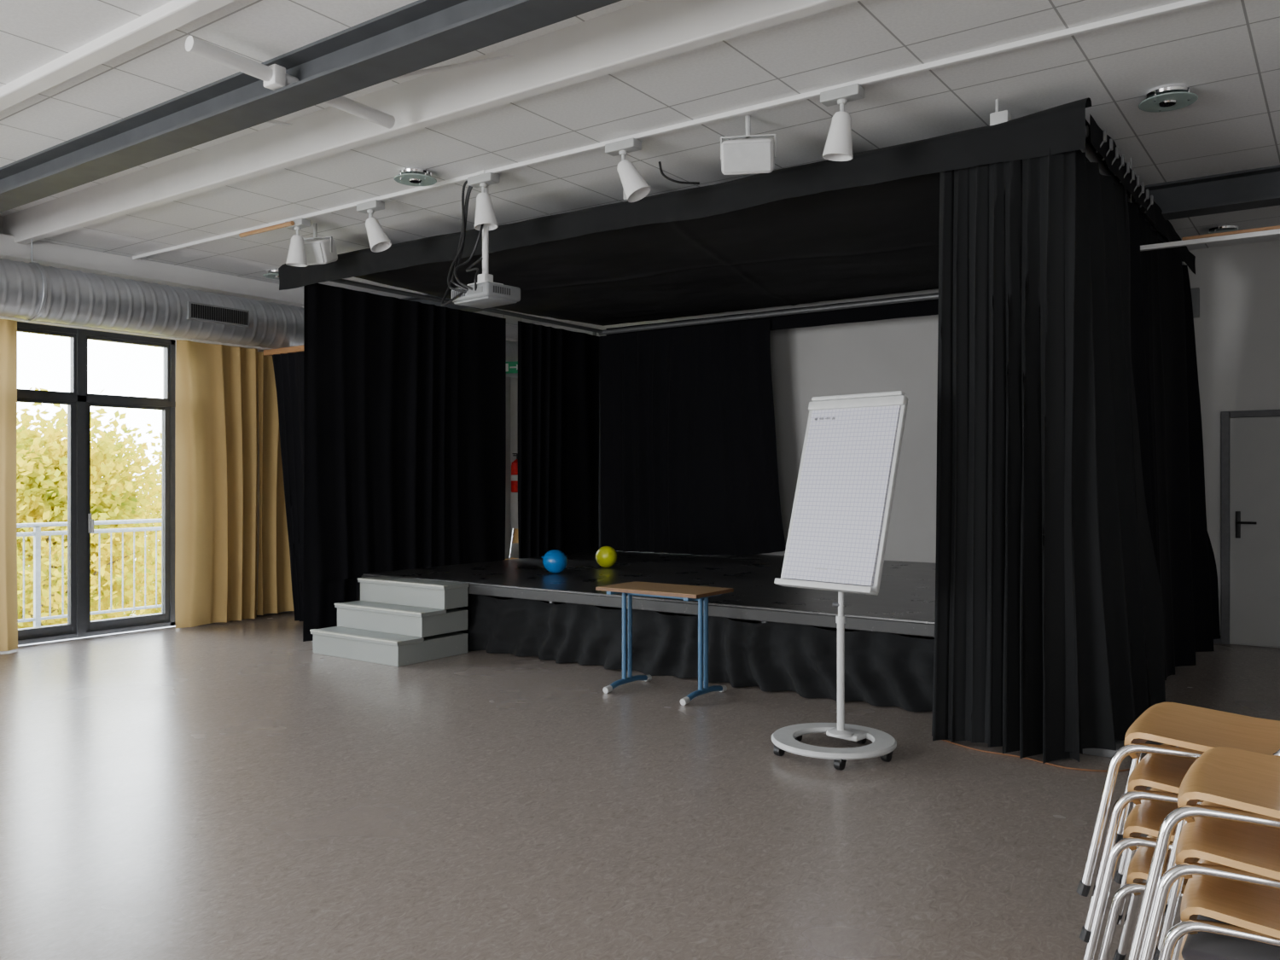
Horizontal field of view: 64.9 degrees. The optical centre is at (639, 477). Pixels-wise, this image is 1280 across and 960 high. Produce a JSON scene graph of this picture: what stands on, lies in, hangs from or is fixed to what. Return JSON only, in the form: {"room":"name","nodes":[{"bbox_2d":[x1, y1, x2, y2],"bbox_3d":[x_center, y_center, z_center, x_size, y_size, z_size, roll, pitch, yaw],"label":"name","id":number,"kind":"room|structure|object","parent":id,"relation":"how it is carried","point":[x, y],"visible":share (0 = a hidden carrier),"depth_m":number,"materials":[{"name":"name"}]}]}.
{"room":"community hall","nodes":[
{"label":"community hall","id":0,"kind":"room"},
{"bbox_2d":[0,215,510,604],"bbox_3d":[-6.291,-0.450,8.151,0.300,3.900,15.000,0,0,35],"label":"wall","id":1,"kind":"structure","parent":0,"point":[508,379],"depth_m":14.11,"materials":[{"name":"white paint"}]},
{"bbox_2d":[17,321,175,645],"bbox_3d":[-5.276,0.050,9.485,0.171,2.900,1.850,0,0,35],"label":"window","id":2,"kind":"structure","parent":1,"relation":"in","point":[80,524],"depth_m":9.52,"materials":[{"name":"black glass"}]},
{"bbox_2d":[0,0,237,111],"bbox_3d":[-1.041,-2.100,3.801,13.300,0.060,0.110,0,0,35],"label":"beam","id":3,"kind":"structure","parent":1,"relation":"attached to","point":[173,14],"depth_m":4.85,"materials":[{"name":"white paint"}]},
{"bbox_2d":[0,315,271,349],"bbox_3d":[-4.947,-1.383,9.404,0.080,0.025,4.400,0,0,35],"label":"track","id":4,"kind":"object","parent":1,"relation":"attached to","point":[1,317],"visible":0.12,"depth_m":9.53,"materials":[{"name":"white paint"}]},
{"bbox_2d":[0,319,17,651],"bbox_3d":[-5.664,0.062,8.311,0.107,2.843,0.996,0,0,37],"label":"curtain","id":5,"kind":"object","parent":4,"relation":"hanging from","point":[8,598],"visible":1,"depth_m":8.64,"materials":[{"name":"fabric"}]},
{"bbox_2d":[174,339,257,628],"bbox_3d":[-4.295,0.062,10.272,0.106,2.844,0.916,0,0,35],"label":"curtain","id":6,"kind":"object","parent":4,"relation":"hanging from","point":[217,385],"visible":1,"depth_m":10.27,"materials":[{"name":"fabric"}]},
{"bbox_2d":[256,351,293,615],"bbox_3d":[-3.867,0.060,10.918,0.093,2.799,0.598,0,0,38],"label":"curtain","id":7,"kind":"object","parent":4,"relation":"hanging from","point":[275,593],"visible":0.44,"depth_m":10.82,"materials":[{"name":"fabric"}]},
{"bbox_2d":[263,344,303,355],"bbox_3d":[-3.255,-1.330,10.214,1.780,0.060,0.080,0,0,35],"label":"rail","id":8,"kind":"object","parent":4,"relation":"attached to","point":[298,348],"visible":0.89,"depth_m":10.48,"materials":[{"name":"brown wood"}]},
{"bbox_2d":[272,351,360,621],"bbox_3d":[-3.197,0.088,10.196,1.703,2.776,0.097,0,0,32],"label":"stage curtain","id":9,"kind":"object","parent":8,"relation":"hanging from","point":[288,368],"visible":0.29,"depth_m":10.43,"materials":[{"name":"black fabric"}]},
{"bbox_2d":[0,233,517,341],"bbox_3d":[-6.079,-2.010,8.001,0.220,0.180,15.000,0,0,35],"label":"trim","id":10,"kind":"structure","parent":1,"relation":"attached to","point":[45,253],"depth_m":9.70,"materials":[{"name":"white paint"}]},
{"bbox_2d":[256,610,294,616],"bbox_3d":[-4.106,1.465,10.954,0.015,0.070,1.860,0,0,35],"label":"baseboard","id":11,"kind":"structure","parent":1,"relation":"attached to","point":[285,611],"depth_m":11.09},
{"bbox_2d":[185,35,395,128],"bbox_3d":[-1.749,-2.010,5.169,0.100,0.100,1.201,0,0,35],"label":"pipe","id":12,"kind":"object","parent":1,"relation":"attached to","point":[275,77],"depth_m":5.00,"materials":[{"name":"white metal"}]},
{"bbox_2d":[0,0,622,212],"bbox_3d":[-0.644,-2.030,4.359,13.300,0.180,0.220,0,0,35],"label":"beam","id":13,"kind":"structure","parent":1,"relation":"attached to","point":[419,34],"depth_m":5.10,"materials":[{"name":"metal"}]},
{"bbox_2d":[3,0,861,244],"bbox_3d":[-0.160,-2.195,5.040,13.300,0.310,0.090,0,0,35],"label":"beam","id":14,"kind":"structure","parent":1,"relation":"attached to","point":[648,31],"depth_m":5.65,"materials":[{"name":"white paint"}]},
{"bbox_2d":[401,164,1279,312],"bbox_3d":[2.206,-1.990,8.369,13.300,0.220,0.220,0,0,35],"label":"beam","id":15,"kind":"structure","parent":1,"relation":"attached to","point":[1258,188],"depth_m":7.05,"materials":[{"name":"metal"}]},
{"bbox_2d":[0,605,1279,959],"bbox_3d":[-0.748,1.550,4.212,13.300,0.100,15.000,0,0,35],"label":"floor","id":16,"kind":"structure","parent":0,"point":[232,789],"depth_m":4.51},
{"bbox_2d":[309,576,468,666],"bbox_3d":[-2.142,1.198,8.604,1.100,0.603,0.794,0,0,35],"label":"steps","id":17,"kind":"structure","parent":16,"relation":"on","point":[396,621],"depth_m":8.45,"materials":[{"name":"grey wood"}]},
{"bbox_2d":[361,550,935,711],"bbox_3d":[1.181,1.200,9.386,6.250,0.600,4.310,0,0,35],"label":"stage platform","id":18,"kind":"object","parent":16,"relation":"on","point":[516,607],"visible":0.65,"depth_m":7.68,"materials":[{"name":"fabric"}]},
{"bbox_2d":[505,528,518,559],"bbox_3d":[-1.598,1.085,12.979,0.512,0.837,0.620,0,0,24],"label":"chair","id":19,"kind":"object","parent":18,"relation":"on","point":[514,533],"visible":0.07,"depth_m":13.26,"materials":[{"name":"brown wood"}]},
{"bbox_2d":[541,549,567,573],"bbox_3d":[-0.805,0.787,9.478,0.249,0.225,0.224,0,0,-22],"label":"ball","id":20,"kind":"object","parent":18,"relation":"on","point":[555,561],"visible":1,"depth_m":9.40,"materials":[{"name":"blue plastic"}]},
{"bbox_2d":[595,546,616,567],"bbox_3d":[-0.334,0.791,10.079,0.216,0.217,0.241,0,0,-12],"label":"ball","id":21,"kind":"object","parent":18,"relation":"on","point":[606,556],"visible":1,"depth_m":10.01,"materials":[{"name":"yellow plastic"}]},
{"bbox_2d":[595,581,733,705],"bbox_3d":[0.175,1.133,7.031,0.840,0.736,0.540,0,0,35],"label":"table","id":22,"kind":"object","parent":16,"relation":"on","point":[701,594],"visible":1,"depth_m":6.95,"materials":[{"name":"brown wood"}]},
{"bbox_2d":[311,98,1184,757],"bbox_3d":[0.935,-0.300,8.950,6.805,3.600,4.355,0,0,35],"label":"frame","id":23,"kind":"object","parent":16,"relation":"on","point":[996,118],"visible":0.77,"depth_m":10.14,"materials":[{"name":"metal"}]},
{"bbox_2d":[302,285,355,641],"bbox_3d":[-2.838,-0.144,9.243,0.030,3.232,0.585,0,0,35],"label":"stage curtain","id":24,"kind":"object","parent":23,"relation":"hanging from","point":[319,599],"visible":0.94,"depth_m":9.07,"materials":[{"name":"black fabric"}]},
{"bbox_2d":[307,283,506,582],"bbox_3d":[-2.226,-0.408,10.054,0.047,2.703,2.578,0,0,35],"label":"stage curtain","id":25,"kind":"object","parent":23,"relation":"hanging from","point":[407,398],"visible":0.98,"depth_m":9.91,"materials":[{"name":"black fabric"}]},
{"bbox_2d":[517,320,599,558],"bbox_3d":[-0.932,-0.409,11.887,0.054,2.701,1.497,0,0,35],"label":"stage curtain","id":26,"kind":"object","parent":23,"relation":"hanging from","point":[558,400],"visible":0.99,"depth_m":11.84,"materials":[{"name":"black fabric"}]},
{"bbox_2d":[278,97,1091,290],"bbox_3d":[-0.443,-1.854,7.240,6.830,0.304,0.201,0,0,35],"label":"valance","id":27,"kind":"object","parent":23,"relation":"hanging from","point":[1061,128],"visible":0.87,"depth_m":6.32,"materials":[{"name":"black fabric"}]},
{"bbox_2d":[598,319,785,555],"bbox_3d":[0.535,-0.431,11.788,2.649,2.658,0.098,0,0,35],"label":"stage curtain","id":28,"kind":"object","parent":23,"relation":"hanging from","point":[688,458],"visible":0.99,"depth_m":11.75,"materials":[{"name":"black fabric"}]},
{"bbox_2d":[354,119,1184,325],"bbox_3d":[0.935,-1.855,8.929,6.500,0.098,4.320,0,0,35],"label":"canopy","id":29,"kind":"object","parent":23,"relation":"on","point":[881,238],"visible":0.59,"depth_m":8.60,"materials":[{"name":"black fabric"}]},
{"bbox_2d":[606,292,938,335],"bbox_3d":[2.140,-1.750,10.710,6.280,0.220,0.020,0,0,35],"label":"rail","id":30,"kind":"object","parent":23,"relation":"hanging from","point":[929,307],"visible":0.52,"depth_m":10.69,"materials":[{"name":"black metal"}]},
{"bbox_2d":[931,147,1079,763],"bbox_3d":[1.954,-0.136,5.473,0.812,3.247,0.234,0,0,35],"label":"stage curtain","id":31,"kind":"object","parent":23,"relation":"hanging from","point":[999,662],"visible":0.99,"depth_m":5.50,"materials":[{"name":"black fabric"}]},
{"bbox_2d":[1063,150,1165,754],"bbox_3d":[2.703,-0.155,5.663,0.288,3.210,1.156,0,0,42],"label":"stage curtain","id":32,"kind":"object","parent":23,"relation":"hanging from","point":[1120,617],"visible":0.97,"depth_m":5.48,"materials":[{"name":"black fabric"}]},
{"bbox_2d":[1089,113,1195,273],"bbox_3d":[3.548,-1.817,6.925,0.024,0.165,4.200,0,0,35],"label":"valance","id":33,"kind":"object","parent":23,"relation":"hanging from","point":[1154,212],"visible":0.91,"depth_m":6.31,"materials":[{"name":"black fabric"}]},
{"bbox_2d":[1123,186,1220,680],"bbox_3d":[3.946,-0.163,7.485,0.313,3.194,3.610,0,0,38],"label":"stage curtain","id":34,"kind":"object","parent":23,"relation":"hanging from","point":[1163,352],"visible":0.72,"depth_m":7.65,"materials":[{"name":"black fabric"}]},
{"bbox_2d":[771,390,908,770],"bbox_3d":[1.051,0.515,5.472,0.670,1.969,0.670,0,0,44],"label":"flipchart","id":35,"kind":"object","parent":16,"relation":"on","point":[838,532],"visible":1,"depth_m":5.51,"materials":[{"name":"white paper"}]},
{"bbox_2d":[774,577,878,595],"bbox_3d":[0.998,0.587,5.440,0.080,0.032,0.630,21,-14,-41],"label":"tray","id":36,"kind":"object","parent":35,"relation":"on","point":[806,583],"depth_m":5.39,"materials":[{"name":"grey plastic"}]},
{"bbox_2d":[942,739,1129,772],"bbox_3d":[2.202,1.494,5.431,1.090,0.008,0.562,0,0,8],"label":"cable","id":37,"kind":"object","parent":16,"relation":"on","point":[1056,765],"visible":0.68,"depth_m":5.32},
{"bbox_2d":[1097,834,1199,959],"bbox_3d":[1.587,1.085,2.756,0.620,0.837,0.512,0,0,35],"label":"chair","id":38,"kind":"object","parent":16,"relation":"on","point":[1139,866],"visible":0.31,"depth_m":2.71,"materials":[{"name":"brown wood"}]},
{"bbox_2d":[1082,787,1178,959],"bbox_3d":[1.576,0.962,2.752,0.620,0.837,0.512,0,0,35],"label":"chair","id":39,"kind":"object","parent":38,"relation":"on","point":[1147,817],"visible":0.27,"depth_m":2.70,"materials":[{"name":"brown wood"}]},
{"bbox_2d":[1079,743,1204,942],"bbox_3d":[1.587,0.838,2.753,0.620,0.837,0.512,0,0,35],"label":"chair","id":40,"kind":"object","parent":38,"relation":"on","point":[1164,772],"visible":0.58,"depth_m":2.71,"materials":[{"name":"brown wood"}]},
{"bbox_2d":[1076,702,1279,896],"bbox_3d":[1.580,0.714,2.754,0.620,0.837,0.512,0,0,35],"label":"chair","id":41,"kind":"object","parent":40,"relation":"on","point":[1198,730],"visible":0.85,"depth_m":2.71,"materials":[{"name":"brown wood"}]},
{"bbox_2d":[1178,914,1279,959],"bbox_3d":[1.454,1.085,2.248,0.620,0.837,0.512,0,0,35],"label":"chair","id":42,"kind":"object","parent":16,"relation":"on","point":[1201,945],"visible":0.28,"depth_m":2.19,"materials":[{"name":"brown wood"}]},
{"bbox_2d":[1157,858,1279,959],"bbox_3d":[1.461,0.962,2.248,0.620,0.837,0.512,0,0,35],"label":"chair","id":43,"kind":"object","parent":42,"relation":"on","point":[1254,910],"visible":0.63,"depth_m":2.18,"materials":[{"name":"brown wood"}]},
{"bbox_2d":[1140,800,1279,959],"bbox_3d":[1.448,0.838,2.246,0.620,0.837,0.512,0,0,35],"label":"chair","id":44,"kind":"object","parent":43,"relation":"on","point":[1252,851],"visible":0.75,"depth_m":2.19,"materials":[{"name":"brown wood"}]},
{"bbox_2d":[1128,746,1279,959],"bbox_3d":[1.454,0.714,2.248,0.620,0.837,0.512,0,0,35],"label":"chair","id":45,"kind":"object","parent":44,"relation":"on","point":[1241,780],"visible":0.98,"depth_m":2.20,"materials":[{"name":"brown wood"}]},
{"bbox_2d":[0,0,1279,326],"bbox_3d":[-0.748,-2.250,4.212,13.300,0.300,15.000,0,0,35],"label":"ceiling","id":46,"kind":"structure","parent":0,"point":[1227,52],"depth_m":5.63,"materials":[{"name":"tile"}]},
{"bbox_2d":[0,238,517,378],"bbox_3d":[-5.763,-1.714,7.806,0.505,0.752,14.850,0,0,35],"label":"ventilation duct","id":47,"kind":"object","parent":46,"relation":"hanging from","point":[32,291],"visible":0.52,"depth_m":9.20,"materials":[{"name":"grey metal"}]},
{"bbox_2d":[186,301,249,327],"bbox_3d":[-4.087,-1.583,9.762,0.038,0.165,0.640,0,0,35],"label":"grille","id":48,"kind":"object","parent":47,"relation":"attached to","point":[205,313],"depth_m":9.74,"materials":[{"name":"black metal"}]},
{"bbox_2d":[238,221,294,237],"bbox_3d":[-3.054,-2.030,8.218,0.700,0.034,0.036,0,0,35],"label":"wooden pole","id":49,"kind":"object","parent":46,"relation":"hanging from","point":[290,223],"visible":1,"depth_m":8.19,"materials":[{"name":"brown wood"}]},
{"bbox_2d":[262,268,279,279],"bbox_3d":[-3.669,-2.065,10.201,0.290,0.070,0.290,0,0,35],"label":"ceiling light","id":50,"kind":"object","parent":46,"relation":"attached to","point":[271,273],"visible":0.59,"depth_m":10.12,"materials":[{"name":"silver metal"}]},
{"bbox_2d":[264,119,291,125],"bbox_3d":[-2.194,-2.114,5.982,0.036,0.263,0.803,0,0,-4],"label":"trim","id":51,"kind":"structure","parent":46,"relation":"attached to","point":[273,121],"depth_m":6.08,"materials":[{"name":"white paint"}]},
{"bbox_2d":[303,223,337,265],"bbox_3d":[-2.683,-1.925,8.307,0.320,0.349,0.245,0,0,18],"label":"loudspeaker","id":52,"kind":"object","parent":46,"relation":"attached to","point":[320,251],"visible":0.67,"depth_m":8.22,"materials":[{"name":"white paint"}]},
{"bbox_2d":[304,242,324,263],"bbox_3d":[-2.712,-1.830,8.220,0.270,0.151,0.061,0,0,18],"label":"grille","id":53,"kind":"object","parent":52,"relation":"attached to","point":[314,251],"depth_m":8.19,"materials":[{"name":"grey plastic"}]},
{"bbox_2d":[393,167,436,186],"bbox_3d":[-1.539,-2.065,6.897,0.290,0.070,0.290,0,0,35],"label":"ceiling light","id":54,"kind":"object","parent":46,"relation":"attached to","point":[407,176],"visible":1,"depth_m":6.84,"materials":[{"name":"silver metal"}]},
{"bbox_2d":[382,53,513,82],"bbox_3d":[-1.129,-2.104,5.225,0.940,0.243,0.036,0,0,-5],"label":"trim","id":55,"kind":"structure","parent":46,"relation":"attached to","point":[453,66],"depth_m":5.24,"materials":[{"name":"white paint"}]},
{"bbox_2d":[440,169,520,308],"bbox_3d":[-1.102,-1.642,6.968,0.471,0.915,0.394,0,0,41],"label":"projector","id":56,"kind":"object","parent":46,"relation":"hanging from","point":[484,293],"visible":0.9,"depth_m":6.92,"materials":[{"name":"white plastic"}]},
{"bbox_2d":[506,313,521,373],"bbox_3d":[-1.635,-1.720,12.889,0.300,0.760,0.026,0,0,15],"label":"emergency exit sign","id":57,"kind":"object","parent":46,"relation":"hanging from","point":[511,367],"visible":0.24,"depth_m":12.88,"materials":[{"name":"green plastic"}]},
{"bbox_2d":[132,0,1219,259],"bbox_3d":[0.431,-2.084,5.828,12.850,0.029,0.030,0,0,35],"label":"track","id":58,"kind":"object","parent":46,"relation":"attached to","point":[1183,4],"visible":1,"depth_m":5.56,"materials":[{"name":"white metal"}]},
{"bbox_2d":[285,217,310,267],"bbox_3d":[-2.752,-1.889,8.090,0.220,0.359,0.162,0,0,35],"label":"spotlight","id":59,"kind":"object","parent":58,"relation":"attached to","point":[296,256],"visible":0.98,"depth_m":8.04,"materials":[{"name":"grey metal"}]},
{"bbox_2d":[356,199,391,252],"bbox_3d":[-1.990,-1.884,7.581,0.272,0.368,0.160,0,0,35],"label":"spotlight","id":60,"kind":"object","parent":58,"relation":"attached to","point":[379,241],"visible":1,"depth_m":7.52,"materials":[{"name":"grey metal"}]},
{"bbox_2d":[467,172,499,230],"bbox_3d":[-1.073,-1.887,6.897,0.220,0.363,0.162,0,0,35],"label":"spotlight","id":61,"kind":"object","parent":58,"relation":"attached to","point":[485,213],"visible":1,"depth_m":6.84,"materials":[{"name":"grey metal"}]},
{"bbox_2d":[605,137,651,202],"bbox_3d":[-0.060,-1.885,6.214,0.282,0.367,0.160,0,0,35],"label":"spotlight","id":62,"kind":"object","parent":58,"relation":"attached to","point":[636,188],"visible":1,"depth_m":6.16,"materials":[{"name":"grey metal"}]},
{"bbox_2d":[820,83,864,161],"bbox_3d":[1.079,-1.887,5.367,0.220,0.363,0.162,0,0,35],"label":"spotlight","id":63,"kind":"object","parent":58,"relation":"attached to","point":[838,147],"visible":1,"depth_m":5.33,"materials":[{"name":"grey metal"}]},
{"bbox_2d":[658,161,699,184],"bbox_3d":[0.254,-2.007,6.610,0.278,0.170,0.045,0,0,14],"label":"cable","id":64,"kind":"object","parent":46,"relation":"hanging from","point":[660,162],"visible":1,"depth_m":6.60,"materials":[{"name":"black rubber"}]},
{"bbox_2d":[720,115,775,174],"bbox_3d":[0.626,-1.925,5.833,0.320,0.349,0.245,0,0,10],"label":"loudspeaker","id":65,"kind":"object","parent":46,"relation":"attached to","point":[751,155],"visible":1,"depth_m":5.75,"materials":[{"name":"white paint"}]},
{"bbox_2d":[722,140,771,173],"bbox_3d":[0.611,-1.830,5.742,0.270,0.151,0.061,0,0,10],"label":"grille","id":66,"kind":"object","parent":65,"relation":"attached to","point":[738,156],"depth_m":5.74,"materials":[{"name":"grey plastic"}]},
{"bbox_2d":[1138,84,1198,112],"bbox_3d":[2.869,-2.065,5.469,0.290,0.070,0.290,0,0,35],"label":"ceiling light","id":67,"kind":"object","parent":46,"relation":"attached to","point":[1170,97],"visible":1,"depth_m":5.43,"materials":[{"name":"silver metal"}]},
{"bbox_2d":[1130,157,1279,251],"bbox_3d":[5.135,-1.792,5.257,4.720,0.615,0.040,0,0,35],"label":"rail","id":68,"kind":"object","parent":46,"relation":"hanging from","point":[1271,230],"visible":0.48,"depth_m":6.31,"materials":[{"name":"white metal"}]},
{"bbox_2d":[1204,224,1239,234],"bbox_3d":[4.885,-2.065,8.428,0.290,0.070,0.290,0,0,35],"label":"ceiling light","id":69,"kind":"object","parent":46,"relation":"attached to","point":[1223,228],"visible":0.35,"depth_m":8.34,"materials":[{"name":"silver metal"}]},
{"bbox_2d":[510,239,1279,647],"bbox_3d":[3.683,-0.450,10.448,13.900,3.900,0.300,0,0,35],"label":"wall","id":70,"kind":"structure","parent":0,"point":[1237,327],"depth_m":10.75,"materials":[{"name":"white paint"}]},
{"bbox_2d":[511,453,517,492],"bbox_3d":[-1.683,-0.070,13.938,0.194,0.540,0.241,0,0,11],"label":"fire extinguisher","id":71,"kind":"object","parent":70,"relation":"attached to","point":[514,464],"visible":0.41,"depth_m":13.83,"materials":[{"name":"red metal"}]},
{"bbox_2d":[1190,287,1199,318],"bbox_3d":[5.041,-1.605,9.268,0.200,0.270,0.050,0,0,35],"label":"wall speaker","id":72,"kind":"object","parent":70,"relation":"attached to","point":[1195,291],"visible":0.44,"depth_m":9.20,"materials":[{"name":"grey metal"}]},
{"bbox_2d":[1213,635,1221,643],"bbox_3d":[7.056,1.465,7.858,4.800,0.070,0.015,0,0,35],"label":"baseboard","id":73,"kind":"structure","parent":70,"relation":"attached to","point":[1218,641],"depth_m":9.13,"materials":[{"name":"black"}]},
{"bbox_2d":[1221,409,1279,647],"bbox_3d":[5.651,0.450,8.797,1.000,2.100,0.111,0,0,35],"label":"door","id":74,"kind":"structure","parent":70,"relation":"in","point":[1250,439],"depth_m":8.97,"materials":[{"name":"grey wood"}]},
{"label":"outside","id":75,"kind":"structure","parent":0,"visible":0},
{"bbox_2d":[17,612,175,645],"bbox_3d":[-6.344,1.680,9.415,1.250,0.240,16.000,0,0,35],"label":"balcony slab","id":76,"kind":"object","parent":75,"point":[159,613],"depth_m":10.08,"materials":[{"name":"concrete"}]},
{"bbox_2d":[17,518,161,627],"bbox_3d":[-5.595,1.009,11.030,0.050,1.102,7.500,0,0,35],"label":"balcony railing","id":77,"kind":"object","parent":76,"relation":"on","point":[37,533],"visible":0.25,"depth_m":10.46,"materials":[{"name":"metal"}]},
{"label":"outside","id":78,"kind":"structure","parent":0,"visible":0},
{"bbox_3d":[-35.575,7.610,37.550,78.500,0.180,120.000,0,0,35],"label":"meadow","id":79,"kind":"object","parent":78,"visible":0},
{"bbox_2d":[16,419,138,628],"bbox_3d":[-13.544,3.058,20.426,6.278,8.938,5.869,0,0,28],"label":"tree","id":80,"kind":"object","parent":79,"relation":"on","point":[20,588],"visible":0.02,"depth_m":20.75,"materials":[{"name":"green plant"}]},
{"bbox_2d":[16,386,161,628],"bbox_3d":[-9.378,2.979,15.908,4.770,9.095,5.603,0,0,-27],"label":"tree","id":81,"kind":"object","parent":79,"relation":"on","point":[42,474],"visible":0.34,"depth_m":15.61,"materials":[{"name":"green plant"}]},
{"bbox_2d":[104,423,161,614],"bbox_3d":[-11.188,2.837,26.539,6.372,9.380,6.334,0,0,33],"label":"tree","id":82,"kind":"object","parent":79,"relation":"on","point":[158,466],"visible":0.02,"depth_m":24.75,"materials":[{"name":"green plant"}]},
{"bbox_2d":[129,474,161,615],"bbox_3d":[-8.002,3.373,20.610,5.047,8.307,5.570,0,0,33],"label":"tree","id":83,"kind":"object","parent":79,"relation":"on","point":[148,611],"visible":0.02,"depth_m":19.61,"materials":[{"name":"green plant"}]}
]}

